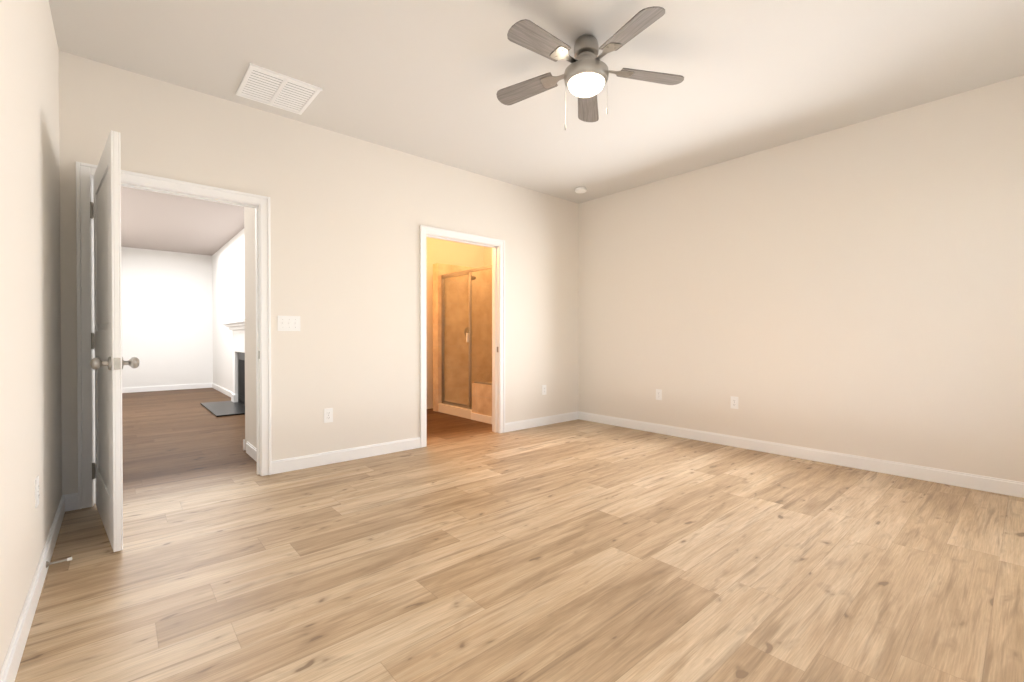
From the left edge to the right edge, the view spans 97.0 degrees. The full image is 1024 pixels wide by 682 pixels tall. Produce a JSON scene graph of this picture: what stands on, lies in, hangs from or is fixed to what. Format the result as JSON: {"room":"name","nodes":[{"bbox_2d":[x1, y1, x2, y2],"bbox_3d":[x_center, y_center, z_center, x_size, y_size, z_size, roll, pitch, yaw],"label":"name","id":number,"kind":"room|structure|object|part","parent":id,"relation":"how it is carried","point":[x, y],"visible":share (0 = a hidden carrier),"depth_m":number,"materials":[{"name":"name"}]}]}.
{"room":"empty bedroom","nodes":[
{"label":"empty bedroom","id":0,"kind":"room"},
{"bbox_2d":[0,0,61,671],"bbox_3d":[-3.777,-0.360,3.855,0.120,2.743,11.860,0,1,-41],"label":"wall","id":1,"kind":"structure","parent":0,"point":[30,382],"depth_m":1.70,"materials":[{"name":"white paint"}]},
{"bbox_2d":[0,494,71,681],"bbox_3d":[-1.299,0.982,1.137,0.030,0.100,4.190,0,1,-41],"label":"baseboard","id":2,"kind":"structure","parent":1,"relation":"attached to","point":[10,667],"depth_m":1.66,"materials":[{"name":"white wood"}]},
{"bbox_2d":[46,557,71,567],"bbox_3d":[-2.002,0.975,2.004,0.082,0.028,0.028,0,1,-41],"label":"door stop","id":3,"kind":"object","parent":2,"relation":"attached to","point":[59,561],"visible":1,"depth_m":2.00,"materials":[{"name":"silver metal"}]},
{"bbox_2d":[35,476,38,507],"bbox_3d":[-1.942,0.616,1.854,0.008,0.115,0.070,0,1,-41],"label":"electrical outlet","id":4,"kind":"object","parent":1,"relation":"attached to","point":[36,491],"visible":1,"depth_m":1.84,"materials":[{"name":"white plastic"}]},
{"bbox_2d":[121,247,212,387],"bbox_3d":[-6.884,-0.399,8.934,1.870,2.743,0.120,0,1,-41],"label":"wall","id":5,"kind":"structure","parent":0,"point":[166,301],"depth_m":8.92,"materials":[{"name":"white paint"}]},
{"bbox_2d":[122,383,210,392],"bbox_3d":[-6.901,0.924,8.841,1.710,0.100,0.014,0,1,-41],"label":"baseboard","id":6,"kind":"structure","parent":5,"relation":"attached to","point":[201,385],"depth_m":8.91,"materials":[{"name":"white wood"}]},
{"bbox_2d":[212,229,244,391],"bbox_3d":[-4.073,-0.384,7.040,0.120,2.743,6.430,0,1,-41],"label":"wall","id":7,"kind":"structure","parent":0,"point":[228,298],"depth_m":8.22,"materials":[{"name":"white paint"}]},
{"bbox_2d":[211,383,232,396],"bbox_3d":[-5.332,0.927,8.393,0.014,0.100,2.750,0,1,-41],"label":"baseboard","id":8,"kind":"structure","parent":7,"relation":"attached to","point":[219,388],"depth_m":8.55,"materials":[{"name":"white wood"}]},
{"bbox_2d":[244,207,247,449],"bbox_3d":[-2.151,-0.364,4.371,0.730,2.743,0.120,0,1,-41],"label":"wall","id":9,"kind":"structure","parent":0,"point":[246,332],"depth_m":4.13,"materials":[{"name":"white paint"}]},
{"bbox_2d":[247,207,255,447],"bbox_3d":[-2.101,-0.360,3.850,0.120,2.743,0.730,0,1,-41],"label":"wall","id":10,"kind":"structure","parent":0,"point":[251,276],"depth_m":3.96,"materials":[{"name":"white paint"}]},
{"bbox_2d":[244,440,256,461],"bbox_3d":[-2.156,0.961,3.822,0.014,0.100,0.744,0,1,-41],"label":"baseboard","id":11,"kind":"structure","parent":10,"relation":"attached to","point":[250,450],"depth_m":3.96,"materials":[{"name":"white wood"}]},
{"bbox_2d":[59,51,578,494],"bbox_3d":[-0.959,-0.364,4.282,4.690,2.743,0.120,0,1,-41],"label":"wall","id":12,"kind":"structure","parent":0,"point":[349,215],"depth_m":3.77,"materials":[{"name":"white paint"}]},
{"bbox_2d":[90,130,138,551],"bbox_3d":[-2.220,0.002,2.519,0.206,2.014,0.965,0,1,-41],"label":"entry door","id":13,"kind":"structure","parent":12,"relation":"in","point":[107,363],"depth_m":2.25,"materials":[{"name":"white wood"}]},
{"bbox_3d":[-1.928,0.108,2.204,0.180,0.066,0.104,0,1,-41],"label":"knob","id":14,"kind":"part","parent":13,"relation":"part of","materials":[{"name":"silver metal"}]},
{"bbox_2d":[76,161,270,508],"bbox_3d":[-2.274,-0.034,3.138,1.060,2.100,0.158,0,1,-41],"label":"door frame","id":15,"kind":"structure","parent":12,"relation":"attached to","point":[85,173],"depth_m":2.91,"materials":[{"name":"white wood"}]},
{"bbox_2d":[277,316,299,330],"bbox_3d":[-1.731,-0.136,3.522,0.164,0.117,0.014,0,1,-41],"label":"switch plate","id":16,"kind":"object","parent":12,"relation":"attached to","point":[288,323],"visible":1,"depth_m":3.52,"materials":[{"name":"white plastic"}]},
{"bbox_2d":[324,408,332,422],"bbox_3d":[-1.508,0.612,3.726,0.070,0.115,0.008,0,1,-41],"label":"electrical outlet","id":17,"kind":"object","parent":12,"relation":"attached to","point":[328,414],"visible":1,"depth_m":3.72,"materials":[{"name":"white plastic"}]},
{"bbox_2d":[271,437,420,474],"bbox_3d":[-1.348,0.961,3.864,1.280,0.100,0.014,0,1,-41],"label":"baseboard","id":18,"kind":"structure","parent":12,"relation":"attached to","point":[308,461],"depth_m":3.79,"materials":[{"name":"white wood"}]},
{"bbox_2d":[420,225,504,447],"bbox_3d":[-0.518,-0.045,4.669,1.040,2.100,0.158,0,1,-41],"label":"door frame","id":19,"kind":"structure","parent":12,"relation":"attached to","point":[497,246],"depth_m":4.92,"materials":[{"name":"white wood"}]},
{"bbox_2d":[505,411,579,431],"bbox_3d":[0.371,0.950,5.362,1.200,0.100,0.014,0,1,-41],"label":"baseboard","id":20,"kind":"structure","parent":12,"relation":"attached to","point":[530,423],"depth_m":5.33,"materials":[{"name":"white wood"}]},
{"bbox_2d":[542,385,545,394],"bbox_3d":[0.384,0.580,5.375,0.070,0.115,0.008,0,1,-41],"label":"electrical outlet","id":21,"kind":"object","parent":12,"relation":"attached to","point":[543,389],"visible":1,"depth_m":5.37,"materials":[{"name":"white plastic"}]},
{"bbox_2d":[426,237,483,408],"bbox_3d":[-1.555,-0.380,6.389,2.820,2.743,0.120,0,1,-41],"label":"wall","id":22,"kind":"structure","parent":0,"point":[452,253],"depth_m":6.66,"materials":[{"name":"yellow paint"}]},
{"bbox_2d":[15,388,1023,681],"bbox_3d":[-2.277,1.048,5.585,5.600,0.100,12.600,0,1,-41],"label":"floor","id":23,"kind":"structure","parent":0,"point":[457,548],"depth_m":2.05,"materials":[{"name":"brown wood"}]},
{"bbox_2d":[200,318,244,416],"bbox_3d":[-4.161,0.343,6.657,0.520,1.295,1.700,0,1,-41],"label":"fireplace","id":24,"kind":"object","parent":23,"relation":"on","point":[235,405],"visible":0.54,"depth_m":6.88,"materials":[{"name":"white"}]},
{"bbox_2d":[433,263,491,423],"bbox_3d":[-0.196,-0.046,6.168,1.058,2.080,1.604,0,1,-41],"label":"shower","id":25,"kind":"object","parent":23,"relation":"on","point":[462,341],"visible":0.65,"depth_m":6.42,"materials":[{"name":"glass"}]},
{"bbox_2d":[49,0,1023,255],"bbox_3d":[-2.277,-1.795,5.563,5.600,0.100,12.600,0,1,-41],"label":"ceiling","id":26,"kind":"structure","parent":0,"point":[427,79],"depth_m":2.87,"materials":[{"name":"paint"}]},
{"bbox_2d":[236,63,322,114],"bbox_3d":[-1.613,-1.719,3.128,0.438,0.014,0.466,0,1,-41],"label":"ceiling vent","id":27,"kind":"object","parent":26,"relation":"in","point":[272,88],"visible":1,"depth_m":3.10,"materials":[{"name":"white plastic"}]},
{"bbox_2d":[575,187,586,192],"bbox_3d":[0.787,-1.722,5.184,0.132,0.039,0.132,0,1,-41],"label":"smoke detector","id":28,"kind":"object","parent":26,"relation":"attached to","point":[581,190],"visible":1,"depth_m":5.14,"materials":[{"name":"white plastic"}]},
{"bbox_2d":[496,6,683,129],"bbox_3d":[0.398,-1.470,2.571,1.084,0.503,1.119,0,1,-41],"label":"ceiling fan","id":29,"kind":"object","parent":26,"relation":"hanging from","point":[585,75],"depth_m":2.53,"materials":[{"name":"grey wood"}]},
{"bbox_3d":[0.309,-1.357,2.621,0.009,0.276,0.009,0,1,-41],"label":"fan ceiling pull chain","id":30,"kind":"part","parent":29,"relation":"part of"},
{"bbox_2d":[484,75,1023,481],"bbox_3d":[1.629,-0.369,4.973,0.120,2.743,6.440,0,1,-41],"label":"wall","id":31,"kind":"structure","parent":0,"point":[856,289],"depth_m":3.71,"materials":[{"name":"white paint"}]},
{"bbox_2d":[656,389,661,399],"bbox_3d":[1.594,0.583,4.923,0.008,0.115,0.070,0,1,-41],"label":"electrical outlet","id":32,"kind":"object","parent":31,"relation":"attached to","point":[658,394],"visible":1,"depth_m":4.92,"materials":[{"name":"white plastic"}]},
{"bbox_2d":[731,396,737,408],"bbox_3d":[2.120,0.588,4.320,0.008,0.115,0.070,0,1,-41],"label":"electrical outlet","id":33,"kind":"object","parent":31,"relation":"attached to","point":[734,402],"visible":1,"depth_m":4.32,"materials":[{"name":"white plastic"}]},
{"bbox_2d":[580,412,1023,497],"bbox_3d":[2.220,0.958,4.204,0.014,0.100,4.190,0,1,-41],"label":"baseboard","id":34,"kind":"structure","parent":31,"relation":"attached to","point":[966,480],"depth_m":3.70,"materials":[{"name":"white wood"}]}
]}

